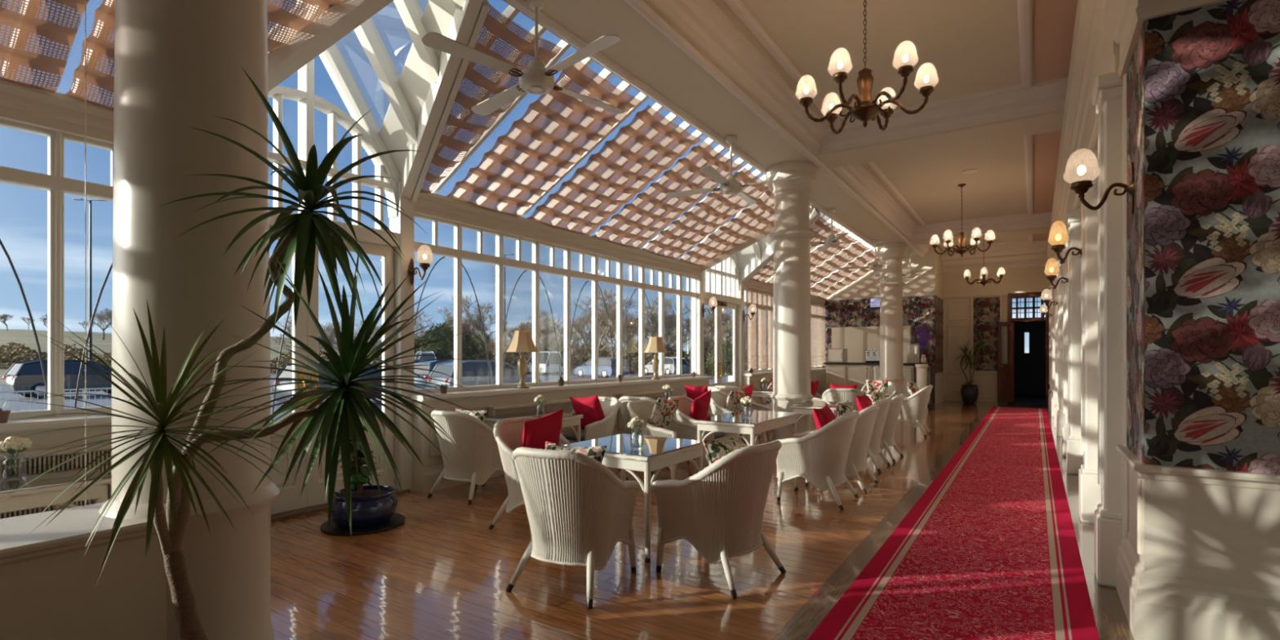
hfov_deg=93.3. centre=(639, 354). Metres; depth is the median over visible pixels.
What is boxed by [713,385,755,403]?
wicker chair
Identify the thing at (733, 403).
cushion
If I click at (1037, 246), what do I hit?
trim
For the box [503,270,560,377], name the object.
hoop
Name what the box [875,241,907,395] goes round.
column
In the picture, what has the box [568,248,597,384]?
window
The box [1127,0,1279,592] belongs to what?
wall
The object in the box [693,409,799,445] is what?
table
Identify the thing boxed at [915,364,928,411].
pedestal
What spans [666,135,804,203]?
ceiling fan
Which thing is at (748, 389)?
cushion
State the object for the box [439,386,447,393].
pot
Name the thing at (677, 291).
window
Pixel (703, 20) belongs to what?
ceiling beam
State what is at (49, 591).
wall
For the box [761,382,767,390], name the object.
glass jar
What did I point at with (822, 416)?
cushion
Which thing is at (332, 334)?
bare tree
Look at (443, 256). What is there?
hoop
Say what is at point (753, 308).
wall sconce
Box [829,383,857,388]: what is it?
cushion
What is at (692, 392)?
cushion
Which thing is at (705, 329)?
bare tree
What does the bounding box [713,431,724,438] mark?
seat cushion
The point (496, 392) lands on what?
window sill
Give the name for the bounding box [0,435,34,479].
flower vase
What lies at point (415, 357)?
van
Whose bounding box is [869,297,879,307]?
wall screen
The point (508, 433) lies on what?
wicker chair
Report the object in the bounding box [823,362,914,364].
countertop
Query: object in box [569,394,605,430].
cushion
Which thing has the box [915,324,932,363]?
flower vase
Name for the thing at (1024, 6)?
trim
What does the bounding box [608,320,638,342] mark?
bare tree
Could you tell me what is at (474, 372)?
parked car
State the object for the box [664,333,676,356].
bare tree
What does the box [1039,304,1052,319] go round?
wall sconce
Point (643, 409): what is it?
wicker chair
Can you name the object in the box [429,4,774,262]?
blind
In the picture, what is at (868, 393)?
table
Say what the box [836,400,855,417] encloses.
cushion
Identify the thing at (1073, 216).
trim
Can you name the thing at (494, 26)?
blind
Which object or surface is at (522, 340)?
table lamp
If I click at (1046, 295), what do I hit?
wall sconce
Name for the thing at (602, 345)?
evergreen shrub
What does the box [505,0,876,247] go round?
trim
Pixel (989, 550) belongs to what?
carpet runner
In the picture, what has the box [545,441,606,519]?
cushion
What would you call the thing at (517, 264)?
window
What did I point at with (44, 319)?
bare tree
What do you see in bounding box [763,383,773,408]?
wicker chair
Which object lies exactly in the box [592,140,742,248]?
blind
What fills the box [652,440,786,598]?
wicker chair
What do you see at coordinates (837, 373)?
counter
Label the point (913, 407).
wicker chair
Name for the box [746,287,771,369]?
window blind
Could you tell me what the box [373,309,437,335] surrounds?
bare tree
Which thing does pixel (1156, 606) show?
baseboard
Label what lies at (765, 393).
table
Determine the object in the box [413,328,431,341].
bare tree
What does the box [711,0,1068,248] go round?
ceiling
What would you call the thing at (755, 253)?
window
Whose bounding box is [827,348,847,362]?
machine
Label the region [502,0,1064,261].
ceiling beam
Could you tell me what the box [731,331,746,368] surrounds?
bare tree
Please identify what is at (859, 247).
blind
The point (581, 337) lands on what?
bare tree
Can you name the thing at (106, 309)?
bare tree
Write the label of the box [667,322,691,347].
bare tree
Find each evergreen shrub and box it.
[413,322,466,359]
[413,337,422,352]
[430,317,480,359]
[467,331,496,359]
[506,345,529,368]
[539,334,564,358]
[581,343,607,363]
[622,339,638,364]
[668,344,688,364]
[688,333,714,359]
[705,338,733,376]
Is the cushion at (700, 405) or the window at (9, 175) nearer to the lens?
the window at (9, 175)
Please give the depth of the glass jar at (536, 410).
6.88 m
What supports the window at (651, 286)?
in the wall at (424, 478)
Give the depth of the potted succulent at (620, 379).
9.44 m
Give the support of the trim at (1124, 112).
attached to the wall at (1135, 73)
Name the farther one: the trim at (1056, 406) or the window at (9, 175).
the trim at (1056, 406)
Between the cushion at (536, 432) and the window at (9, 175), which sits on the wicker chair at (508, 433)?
the cushion at (536, 432)
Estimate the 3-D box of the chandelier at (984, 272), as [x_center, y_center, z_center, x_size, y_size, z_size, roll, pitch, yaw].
[9.343,-2.525,16.412,1.097,1.370,0.970,0,0,-1]
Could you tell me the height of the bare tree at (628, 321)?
5.992 m
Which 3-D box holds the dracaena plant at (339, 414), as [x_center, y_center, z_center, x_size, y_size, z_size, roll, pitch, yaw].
[-1.162,0.235,2.055,1.171,2.430,1.306,0,0,5]
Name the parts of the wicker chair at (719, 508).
leg, leg, leg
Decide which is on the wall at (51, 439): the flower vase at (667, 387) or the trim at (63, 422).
the trim at (63, 422)
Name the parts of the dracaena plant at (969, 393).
crown, stem, crown, stem, pot, stem, crown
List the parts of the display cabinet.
glass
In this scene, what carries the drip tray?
on the coffee machine
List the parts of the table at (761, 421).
leg, leg, glass, leg, leg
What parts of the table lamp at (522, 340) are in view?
lamp shade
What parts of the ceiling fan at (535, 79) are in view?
blade, blade, down rod, blade, blade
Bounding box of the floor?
[271,400,1133,639]
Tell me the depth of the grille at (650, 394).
9.89 m
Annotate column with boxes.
[98,0,279,639]
[765,160,817,441]
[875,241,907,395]
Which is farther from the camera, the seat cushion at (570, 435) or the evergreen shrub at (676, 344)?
the evergreen shrub at (676, 344)
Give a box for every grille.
[494,402,573,414]
[629,391,671,397]
[764,381,771,387]
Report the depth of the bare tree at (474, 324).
55.02 m
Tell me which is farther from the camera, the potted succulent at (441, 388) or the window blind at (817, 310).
the window blind at (817, 310)
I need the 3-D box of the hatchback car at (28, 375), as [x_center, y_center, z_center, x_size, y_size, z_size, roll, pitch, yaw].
[-23.512,0.983,25.265,1.958,1.535,4.200,0,0,33]
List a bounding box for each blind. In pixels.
[0,0,88,92]
[1,0,324,96]
[65,0,346,111]
[420,2,562,192]
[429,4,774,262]
[445,61,640,216]
[527,104,700,234]
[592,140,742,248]
[642,167,768,258]
[680,190,774,265]
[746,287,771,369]
[750,216,841,281]
[767,231,857,284]
[771,293,773,368]
[810,241,870,287]
[810,248,877,295]
[810,302,825,366]
[816,257,879,298]
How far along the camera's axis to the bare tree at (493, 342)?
56.70 m
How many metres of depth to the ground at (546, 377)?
23.82 m
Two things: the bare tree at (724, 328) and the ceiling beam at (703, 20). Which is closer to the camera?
the ceiling beam at (703, 20)
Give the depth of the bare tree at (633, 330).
62.34 m
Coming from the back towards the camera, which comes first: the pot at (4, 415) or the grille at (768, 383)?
the grille at (768, 383)
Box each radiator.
[0,442,111,519]
[488,398,573,415]
[618,389,672,429]
[760,379,771,403]
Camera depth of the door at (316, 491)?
6.16 m
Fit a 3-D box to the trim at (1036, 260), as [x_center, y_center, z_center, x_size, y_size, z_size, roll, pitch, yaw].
[10.639,-2.715,17.984,2.950,0.330,0.250,0,0,33]
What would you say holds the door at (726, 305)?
in the wall at (820, 375)
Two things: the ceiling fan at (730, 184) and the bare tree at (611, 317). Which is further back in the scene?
the bare tree at (611, 317)
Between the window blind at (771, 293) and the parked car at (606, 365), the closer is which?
the window blind at (771, 293)
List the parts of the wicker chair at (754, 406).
leg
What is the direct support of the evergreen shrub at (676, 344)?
on the ground at (546, 377)
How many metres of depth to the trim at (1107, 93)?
3.79 m
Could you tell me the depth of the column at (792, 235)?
9.12 m
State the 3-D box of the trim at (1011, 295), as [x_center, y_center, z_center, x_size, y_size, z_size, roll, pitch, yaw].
[11.405,-0.180,17.723,1.041,3.261,0.291,0,0,33]
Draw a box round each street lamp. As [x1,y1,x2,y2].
[72,198,106,360]
[494,253,515,362]
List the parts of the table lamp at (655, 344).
lamp shade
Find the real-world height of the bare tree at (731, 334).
7.877 m
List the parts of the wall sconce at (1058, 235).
lamp shade, arm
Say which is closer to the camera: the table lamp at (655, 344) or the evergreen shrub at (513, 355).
the table lamp at (655, 344)
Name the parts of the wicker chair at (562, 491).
leg, leg, leg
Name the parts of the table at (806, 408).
leg, glass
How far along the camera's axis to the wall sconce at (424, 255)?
6.24 m
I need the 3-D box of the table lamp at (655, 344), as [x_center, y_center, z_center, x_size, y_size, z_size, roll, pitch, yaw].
[0.267,0.040,10.395,0.398,0.780,0.398,0,0,16]
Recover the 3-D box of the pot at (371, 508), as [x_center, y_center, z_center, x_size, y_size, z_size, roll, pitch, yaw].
[-2.351,1.308,5.142,0.540,0.285,0.540,0,0,33]
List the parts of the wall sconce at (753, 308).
arm, lamp shade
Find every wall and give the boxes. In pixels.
[0,426,111,453]
[0,502,166,639]
[411,379,709,493]
[728,370,826,405]
[817,244,942,404]
[935,295,942,373]
[942,266,1051,395]
[1126,21,1144,463]
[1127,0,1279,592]
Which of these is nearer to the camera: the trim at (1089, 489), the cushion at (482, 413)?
the trim at (1089, 489)
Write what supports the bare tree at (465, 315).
on the ground at (546, 377)
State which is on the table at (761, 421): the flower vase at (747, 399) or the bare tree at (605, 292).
the flower vase at (747, 399)
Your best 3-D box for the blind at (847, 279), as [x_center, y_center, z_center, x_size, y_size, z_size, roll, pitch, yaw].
[6.358,-2.271,18.132,1.908,1.082,1.008,0,0,33]
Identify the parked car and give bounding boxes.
[271,360,382,405]
[413,359,453,389]
[426,360,542,388]
[573,357,628,378]
[644,356,688,375]
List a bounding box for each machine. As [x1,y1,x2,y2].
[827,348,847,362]
[865,347,879,363]
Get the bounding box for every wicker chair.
[426,409,504,505]
[488,416,571,528]
[505,446,639,608]
[560,395,619,443]
[618,395,657,434]
[626,400,697,480]
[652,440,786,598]
[666,395,731,467]
[683,386,719,412]
[710,391,762,444]
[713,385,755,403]
[718,387,771,442]
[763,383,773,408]
[776,410,859,510]
[803,404,879,493]
[811,392,822,418]
[822,387,863,417]
[861,381,897,426]
[866,397,891,472]
[880,394,905,462]
[897,385,933,437]
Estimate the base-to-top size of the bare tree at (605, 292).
8.083 m
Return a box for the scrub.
[0,342,768,373]
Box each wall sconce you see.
[408,244,433,285]
[702,296,717,317]
[742,303,756,322]
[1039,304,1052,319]
[1040,288,1057,309]
[1044,257,1068,288]
[1048,220,1081,263]
[1063,148,1134,213]
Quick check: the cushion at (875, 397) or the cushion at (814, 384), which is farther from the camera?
the cushion at (814, 384)
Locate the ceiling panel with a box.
[1034,129,1062,213]
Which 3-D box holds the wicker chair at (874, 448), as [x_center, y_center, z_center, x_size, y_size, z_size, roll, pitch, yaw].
[2.852,1.005,7.813,0.745,0.907,0.700,0,0,33]
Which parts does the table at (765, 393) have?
glass, leg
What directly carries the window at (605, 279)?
in the wall at (424, 478)
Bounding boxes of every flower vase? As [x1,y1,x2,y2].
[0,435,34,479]
[533,394,546,415]
[626,416,648,448]
[662,384,672,399]
[740,395,755,417]
[760,377,768,390]
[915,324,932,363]
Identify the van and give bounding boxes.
[413,351,436,359]
[526,351,564,375]
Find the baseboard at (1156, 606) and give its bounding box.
[1115,537,1279,639]
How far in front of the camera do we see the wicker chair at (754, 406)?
9.77 m
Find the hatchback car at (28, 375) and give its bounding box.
[0,359,111,399]
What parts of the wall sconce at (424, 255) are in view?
arm, lamp shade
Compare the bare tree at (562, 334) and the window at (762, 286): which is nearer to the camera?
the window at (762, 286)
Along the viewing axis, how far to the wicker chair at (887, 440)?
8.21 m
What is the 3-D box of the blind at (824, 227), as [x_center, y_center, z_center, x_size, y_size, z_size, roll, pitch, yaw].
[3.272,-2.269,13.405,1.900,1.092,1.986,0,0,33]
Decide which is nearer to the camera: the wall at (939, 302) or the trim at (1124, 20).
the trim at (1124, 20)
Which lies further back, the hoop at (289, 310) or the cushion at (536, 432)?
the hoop at (289, 310)
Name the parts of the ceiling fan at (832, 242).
blade, blade, down rod, blade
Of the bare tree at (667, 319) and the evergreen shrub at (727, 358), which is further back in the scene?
the bare tree at (667, 319)
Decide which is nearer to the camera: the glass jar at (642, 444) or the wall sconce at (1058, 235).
the glass jar at (642, 444)
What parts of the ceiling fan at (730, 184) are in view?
blade, blade, down rod, blade, blade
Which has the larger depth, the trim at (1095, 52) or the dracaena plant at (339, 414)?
the trim at (1095, 52)
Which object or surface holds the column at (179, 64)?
on the floor
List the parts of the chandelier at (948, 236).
lamp shade, arm, lamp shade, lamp shade, arm, arm, chain, arm, arm, lamp shade, lamp shade, arm, lamp shade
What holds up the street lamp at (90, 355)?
on the ground at (546, 377)
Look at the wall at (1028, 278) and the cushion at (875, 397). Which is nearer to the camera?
the cushion at (875, 397)
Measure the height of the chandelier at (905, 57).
1.370 m
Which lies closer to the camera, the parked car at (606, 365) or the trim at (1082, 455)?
the trim at (1082, 455)
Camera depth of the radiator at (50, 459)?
3.92 m
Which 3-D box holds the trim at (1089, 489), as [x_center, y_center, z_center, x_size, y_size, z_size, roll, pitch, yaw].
[3.962,-0.151,5.295,0.198,3.202,0.323,0,0,33]
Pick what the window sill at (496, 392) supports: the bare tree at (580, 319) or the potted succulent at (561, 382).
the potted succulent at (561, 382)
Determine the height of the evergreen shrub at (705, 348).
4.449 m
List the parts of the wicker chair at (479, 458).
leg, leg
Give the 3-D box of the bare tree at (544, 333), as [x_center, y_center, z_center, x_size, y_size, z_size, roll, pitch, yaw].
[-13.738,-1.546,81.548,5.065,7.022,5.995,0,0,-13]
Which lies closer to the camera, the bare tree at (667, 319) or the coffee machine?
the coffee machine
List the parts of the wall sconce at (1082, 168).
lamp shade, arm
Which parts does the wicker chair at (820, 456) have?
leg, leg, leg, leg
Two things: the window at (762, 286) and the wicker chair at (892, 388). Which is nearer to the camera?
the wicker chair at (892, 388)
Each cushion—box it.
[455,408,487,422]
[520,408,564,448]
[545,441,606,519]
[562,431,585,441]
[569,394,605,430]
[647,396,679,429]
[684,384,707,399]
[688,389,711,419]
[702,433,746,464]
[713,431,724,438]
[724,388,745,411]
[738,383,753,405]
[810,380,818,396]
[813,404,835,430]
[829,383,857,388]
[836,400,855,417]
[855,393,872,411]
[865,379,888,398]
[871,391,885,404]
[906,381,919,395]
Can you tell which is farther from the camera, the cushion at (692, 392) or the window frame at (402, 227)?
the cushion at (692, 392)
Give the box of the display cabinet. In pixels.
[914,362,934,409]
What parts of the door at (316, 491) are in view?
handle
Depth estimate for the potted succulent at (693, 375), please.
11.48 m
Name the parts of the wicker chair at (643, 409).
leg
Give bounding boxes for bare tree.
[0,314,12,330]
[20,316,34,329]
[39,314,47,327]
[93,307,111,339]
[95,310,111,329]
[272,315,319,348]
[318,321,357,355]
[318,334,337,355]
[321,325,341,349]
[353,320,378,339]
[367,337,382,368]
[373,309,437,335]
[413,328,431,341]
[436,295,511,359]
[451,315,489,335]
[453,319,485,350]
[483,333,510,353]
[505,320,532,342]
[520,319,550,346]
[526,309,564,351]
[539,330,564,353]
[550,322,586,373]
[561,315,591,372]
[572,338,591,358]
[573,286,637,357]
[573,312,612,346]
[580,301,632,357]
[600,311,638,357]
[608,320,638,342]
[622,315,652,351]
[626,316,654,349]
[631,297,691,359]
[645,307,684,356]
[652,319,691,346]
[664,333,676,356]
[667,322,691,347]
[682,302,733,345]
[684,315,728,342]
[703,312,746,346]
[703,332,715,357]
[704,311,746,343]
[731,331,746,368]
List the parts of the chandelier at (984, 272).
lamp shade, arm, lamp shade, arm, arm, lamp shade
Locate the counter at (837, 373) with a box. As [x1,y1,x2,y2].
[823,362,916,397]
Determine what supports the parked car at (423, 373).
on the ground at (546, 377)
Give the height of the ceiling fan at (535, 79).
0.742 m
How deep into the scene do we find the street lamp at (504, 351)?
45.95 m
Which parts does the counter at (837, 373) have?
mirrored panel, mirrored panel, mirrored panel, mirrored panel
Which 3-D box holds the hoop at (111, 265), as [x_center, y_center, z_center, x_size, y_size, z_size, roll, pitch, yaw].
[-4.516,0.146,5.887,0.017,3.127,1.615,0,0,33]
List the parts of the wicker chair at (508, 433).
leg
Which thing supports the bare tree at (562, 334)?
on the ground at (546, 377)
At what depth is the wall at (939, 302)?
18.09 m
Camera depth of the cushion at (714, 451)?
3.90 m
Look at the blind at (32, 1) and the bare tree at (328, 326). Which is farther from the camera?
the bare tree at (328, 326)
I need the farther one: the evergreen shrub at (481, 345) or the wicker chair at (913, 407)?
the evergreen shrub at (481, 345)
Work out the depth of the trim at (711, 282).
12.91 m
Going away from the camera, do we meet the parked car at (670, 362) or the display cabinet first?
the display cabinet
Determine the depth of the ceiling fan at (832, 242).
11.92 m
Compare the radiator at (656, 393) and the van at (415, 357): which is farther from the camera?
the van at (415, 357)
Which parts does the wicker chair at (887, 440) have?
leg, leg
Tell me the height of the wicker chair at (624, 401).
0.907 m
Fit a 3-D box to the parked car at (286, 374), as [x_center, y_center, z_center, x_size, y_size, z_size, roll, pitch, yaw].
[-10.185,0.983,20.982,1.958,1.535,4.200,0,0,28]
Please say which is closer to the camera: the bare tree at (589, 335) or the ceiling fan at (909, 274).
the ceiling fan at (909, 274)
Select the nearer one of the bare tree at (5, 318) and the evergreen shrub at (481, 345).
the evergreen shrub at (481, 345)
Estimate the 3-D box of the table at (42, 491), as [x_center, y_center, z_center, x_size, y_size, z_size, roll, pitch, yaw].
[-3.651,1.075,3.280,0.838,0.749,1.038,0,0,33]
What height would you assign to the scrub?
3.459 m
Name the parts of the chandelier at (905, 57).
lamp shade, arm, lamp shade, lamp shade, arm, arm, chain, arm, lamp shade, arm, lamp shade, arm, lamp shade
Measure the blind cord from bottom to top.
3.350 m
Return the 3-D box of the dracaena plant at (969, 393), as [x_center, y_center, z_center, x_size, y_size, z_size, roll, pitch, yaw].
[9.866,0.368,18.003,1.169,2.164,0.798,0,0,35]
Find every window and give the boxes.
[0,80,114,417]
[0,118,57,420]
[408,191,702,391]
[413,213,460,394]
[500,232,538,388]
[537,240,569,386]
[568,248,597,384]
[595,254,622,382]
[616,260,644,381]
[638,265,663,379]
[662,269,681,377]
[680,273,697,377]
[742,279,826,305]
[744,288,749,373]
[747,368,761,372]
[758,296,771,372]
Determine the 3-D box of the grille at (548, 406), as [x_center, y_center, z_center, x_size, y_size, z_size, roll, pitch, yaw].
[-1.319,0.885,7.669,0.037,0.472,1.466,0,0,33]
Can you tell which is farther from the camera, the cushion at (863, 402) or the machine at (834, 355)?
the machine at (834, 355)
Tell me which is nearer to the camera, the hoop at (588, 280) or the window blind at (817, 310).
the hoop at (588, 280)
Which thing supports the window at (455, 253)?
in the wall at (424, 478)
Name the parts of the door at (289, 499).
handle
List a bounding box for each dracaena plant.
[0,67,483,639]
[952,331,991,403]
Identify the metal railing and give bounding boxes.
[0,382,273,411]
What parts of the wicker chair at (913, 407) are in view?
leg, leg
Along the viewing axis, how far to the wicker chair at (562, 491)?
3.60 m
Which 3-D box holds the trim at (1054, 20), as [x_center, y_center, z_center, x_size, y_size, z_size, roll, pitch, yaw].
[2.967,-3.209,4.243,0.330,0.022,6.650,0,0,33]
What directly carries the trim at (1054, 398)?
attached to the wall
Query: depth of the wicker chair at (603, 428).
7.49 m
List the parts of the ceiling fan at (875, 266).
blade, blade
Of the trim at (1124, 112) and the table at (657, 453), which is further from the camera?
the table at (657, 453)
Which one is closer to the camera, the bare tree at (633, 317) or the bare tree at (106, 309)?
the bare tree at (633, 317)
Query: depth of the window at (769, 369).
15.37 m
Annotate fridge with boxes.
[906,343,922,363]
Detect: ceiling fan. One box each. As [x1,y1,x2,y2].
[422,0,625,115]
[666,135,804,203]
[809,208,880,251]
[835,240,913,271]
[874,250,941,279]
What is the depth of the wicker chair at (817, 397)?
11.43 m
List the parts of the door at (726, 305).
handle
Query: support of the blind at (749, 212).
attached to the wall at (424, 478)
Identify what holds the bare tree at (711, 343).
on the ground at (546, 377)
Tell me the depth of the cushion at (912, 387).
10.78 m
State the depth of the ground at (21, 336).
115.05 m
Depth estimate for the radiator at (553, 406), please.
7.58 m
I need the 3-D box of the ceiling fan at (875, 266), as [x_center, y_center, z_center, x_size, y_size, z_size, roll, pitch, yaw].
[5.934,-2.499,15.234,1.394,0.742,1.394,0,0,-22]
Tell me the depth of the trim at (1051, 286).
15.29 m
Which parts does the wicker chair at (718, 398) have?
leg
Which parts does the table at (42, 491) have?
glass, leg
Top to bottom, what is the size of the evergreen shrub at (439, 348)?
4.819 m
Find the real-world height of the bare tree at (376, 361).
3.539 m
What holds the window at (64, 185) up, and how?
in the wall at (51, 439)
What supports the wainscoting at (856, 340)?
attached to the wall at (866, 286)
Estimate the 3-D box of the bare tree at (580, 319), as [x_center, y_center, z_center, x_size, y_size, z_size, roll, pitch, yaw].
[-5.979,-0.984,59.636,3.349,5.894,3.989,0,0,-19]
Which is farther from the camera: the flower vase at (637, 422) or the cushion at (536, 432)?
the cushion at (536, 432)
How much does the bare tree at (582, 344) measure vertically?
3.751 m
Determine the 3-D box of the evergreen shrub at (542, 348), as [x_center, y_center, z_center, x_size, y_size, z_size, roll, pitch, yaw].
[-9.041,0.013,62.009,3.775,4.078,3.798,0,0,38]
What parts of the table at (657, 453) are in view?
leg, glass, leg, leg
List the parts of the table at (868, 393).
glass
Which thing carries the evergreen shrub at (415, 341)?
on the ground at (546, 377)
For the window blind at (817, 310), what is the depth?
18.40 m
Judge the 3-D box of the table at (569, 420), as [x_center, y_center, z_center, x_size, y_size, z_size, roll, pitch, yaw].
[-1.236,1.075,6.922,0.838,0.749,0.888,0,0,33]
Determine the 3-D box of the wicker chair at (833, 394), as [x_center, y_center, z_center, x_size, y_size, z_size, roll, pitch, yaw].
[3.442,1.005,10.216,0.700,0.907,0.745,0,0,19]
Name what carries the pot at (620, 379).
on the potted succulent at (620, 379)
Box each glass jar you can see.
[0,453,26,479]
[535,404,545,415]
[630,430,644,448]
[742,404,751,417]
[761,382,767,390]
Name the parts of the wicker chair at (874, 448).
leg, leg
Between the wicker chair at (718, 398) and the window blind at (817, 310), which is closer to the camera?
the wicker chair at (718, 398)
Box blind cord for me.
[84,0,86,505]
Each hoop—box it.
[0,239,47,399]
[73,262,112,407]
[271,280,382,422]
[413,256,490,384]
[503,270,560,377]
[570,280,615,377]
[622,288,658,375]
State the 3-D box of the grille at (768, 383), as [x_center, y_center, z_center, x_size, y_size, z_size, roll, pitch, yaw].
[3.301,0.885,14.744,0.037,0.472,1.466,0,0,33]
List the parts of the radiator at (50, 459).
casing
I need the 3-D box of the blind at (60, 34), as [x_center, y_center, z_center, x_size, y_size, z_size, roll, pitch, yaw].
[-3.519,-2.273,3.006,1.900,1.097,1.323,0,0,33]
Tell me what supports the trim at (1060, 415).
attached to the wall
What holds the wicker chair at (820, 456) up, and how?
on the floor
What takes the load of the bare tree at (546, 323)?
on the ground at (546, 377)
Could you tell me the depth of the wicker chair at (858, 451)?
6.43 m
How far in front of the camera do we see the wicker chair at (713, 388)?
10.36 m
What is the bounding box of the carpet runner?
[807,406,1099,639]
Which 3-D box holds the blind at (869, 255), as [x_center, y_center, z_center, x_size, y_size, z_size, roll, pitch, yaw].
[5.713,-2.268,17.144,1.909,1.086,1.261,0,0,33]
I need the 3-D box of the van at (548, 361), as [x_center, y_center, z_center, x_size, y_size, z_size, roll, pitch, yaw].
[-8.318,0.758,52.009,1.958,1.985,4.200,0,0,-37]
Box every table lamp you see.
[506,327,537,388]
[644,334,667,379]
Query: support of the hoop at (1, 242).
on the ground
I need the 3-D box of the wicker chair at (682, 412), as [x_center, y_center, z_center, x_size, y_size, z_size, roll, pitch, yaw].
[0.747,1.005,7.812,0.745,0.907,0.700,0,0,33]
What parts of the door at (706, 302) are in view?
handle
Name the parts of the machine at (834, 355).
door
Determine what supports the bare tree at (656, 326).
on the ground at (546, 377)
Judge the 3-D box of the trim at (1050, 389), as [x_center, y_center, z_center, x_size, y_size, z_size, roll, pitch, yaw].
[11.671,-0.151,17.101,0.198,3.202,0.323,0,0,33]
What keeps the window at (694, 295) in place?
in the wall at (424, 478)
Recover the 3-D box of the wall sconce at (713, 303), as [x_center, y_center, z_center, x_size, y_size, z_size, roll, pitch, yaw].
[1.384,-0.934,11.935,0.306,0.408,0.177,0,0,33]
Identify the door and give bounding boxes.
[269,226,306,515]
[306,238,394,506]
[703,298,721,386]
[719,302,737,386]
[997,322,1013,403]
[1012,296,1045,404]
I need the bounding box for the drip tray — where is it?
[865,360,879,363]
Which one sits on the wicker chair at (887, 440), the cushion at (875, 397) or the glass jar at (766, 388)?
the cushion at (875, 397)
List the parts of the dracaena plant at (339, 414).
crown, stem, stem, stem, crown, crown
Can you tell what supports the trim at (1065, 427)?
attached to the wall
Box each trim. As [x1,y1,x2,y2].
[0,414,111,434]
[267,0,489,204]
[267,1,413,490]
[271,488,410,522]
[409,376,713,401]
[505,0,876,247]
[624,0,924,257]
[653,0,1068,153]
[691,204,744,388]
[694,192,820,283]
[723,0,1032,126]
[742,368,826,376]
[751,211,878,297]
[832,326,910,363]
[834,163,1052,239]
[866,134,1033,226]
[916,240,1048,259]
[937,234,1033,249]
[942,253,1047,272]
[942,289,1050,403]
[1008,291,1049,404]
[1034,0,1077,83]
[1034,232,1048,240]
[1046,0,1119,259]
[1048,299,1051,405]
[1049,284,1053,411]
[1051,278,1056,417]
[1053,265,1058,427]
[1055,254,1064,436]
[1062,230,1070,457]
[1065,208,1083,475]
[1078,149,1101,523]
[1081,452,1084,464]
[1092,71,1122,587]
[1101,0,1230,79]
[1115,444,1279,490]
[1121,72,1127,539]
[1124,462,1142,555]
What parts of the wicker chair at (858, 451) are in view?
leg, leg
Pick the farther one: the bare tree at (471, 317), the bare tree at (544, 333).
the bare tree at (544, 333)
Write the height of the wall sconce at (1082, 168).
0.408 m
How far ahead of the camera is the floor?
4.03 m
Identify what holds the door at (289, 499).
in the wall at (51, 439)
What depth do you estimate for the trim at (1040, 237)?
16.47 m
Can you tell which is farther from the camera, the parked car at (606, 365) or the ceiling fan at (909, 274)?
the parked car at (606, 365)
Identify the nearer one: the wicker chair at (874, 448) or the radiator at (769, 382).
the wicker chair at (874, 448)
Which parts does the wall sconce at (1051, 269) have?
lamp shade, arm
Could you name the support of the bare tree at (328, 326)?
on the ground at (21, 336)
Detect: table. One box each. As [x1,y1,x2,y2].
[0,462,111,513]
[484,410,583,483]
[564,433,704,563]
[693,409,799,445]
[751,387,773,430]
[790,400,853,430]
[861,391,887,400]
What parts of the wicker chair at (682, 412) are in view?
seat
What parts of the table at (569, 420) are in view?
glass, leg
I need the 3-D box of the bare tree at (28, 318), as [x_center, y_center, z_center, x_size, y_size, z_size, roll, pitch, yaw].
[-156.676,-7.961,154.795,2.580,3.965,3.213,0,0,-25]
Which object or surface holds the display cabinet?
on the floor
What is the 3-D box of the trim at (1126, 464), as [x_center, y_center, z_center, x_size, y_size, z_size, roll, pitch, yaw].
[2.767,0.850,3.389,0.018,0.400,0.540,0,0,33]
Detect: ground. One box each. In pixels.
[0,328,687,380]
[0,368,773,422]
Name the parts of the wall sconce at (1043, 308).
lamp shade, arm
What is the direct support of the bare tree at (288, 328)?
on the ground at (546, 377)
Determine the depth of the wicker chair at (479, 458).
5.97 m
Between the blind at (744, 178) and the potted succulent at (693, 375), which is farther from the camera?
the potted succulent at (693, 375)
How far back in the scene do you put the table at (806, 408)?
8.32 m
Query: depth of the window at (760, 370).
14.64 m
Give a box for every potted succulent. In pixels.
[0,401,10,422]
[439,382,448,393]
[557,375,564,386]
[617,373,622,382]
[691,371,696,377]
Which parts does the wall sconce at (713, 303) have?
arm, lamp shade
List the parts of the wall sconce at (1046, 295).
lamp shade, arm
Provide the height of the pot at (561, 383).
0.075 m
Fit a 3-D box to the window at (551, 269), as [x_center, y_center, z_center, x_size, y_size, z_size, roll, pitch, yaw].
[-1.236,-0.550,8.450,0.112,2.002,0.675,0,0,33]
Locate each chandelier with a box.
[795,0,938,134]
[929,183,995,257]
[963,239,1004,286]
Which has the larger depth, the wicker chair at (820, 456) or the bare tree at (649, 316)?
the bare tree at (649, 316)
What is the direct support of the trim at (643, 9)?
attached to the wall at (866, 286)
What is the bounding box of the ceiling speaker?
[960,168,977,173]
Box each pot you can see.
[0,410,10,422]
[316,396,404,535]
[330,484,397,528]
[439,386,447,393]
[557,380,564,386]
[617,377,622,382]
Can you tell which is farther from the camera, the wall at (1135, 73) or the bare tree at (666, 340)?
the bare tree at (666, 340)
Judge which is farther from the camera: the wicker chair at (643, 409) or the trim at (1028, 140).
the trim at (1028, 140)
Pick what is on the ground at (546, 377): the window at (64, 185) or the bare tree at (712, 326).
the bare tree at (712, 326)

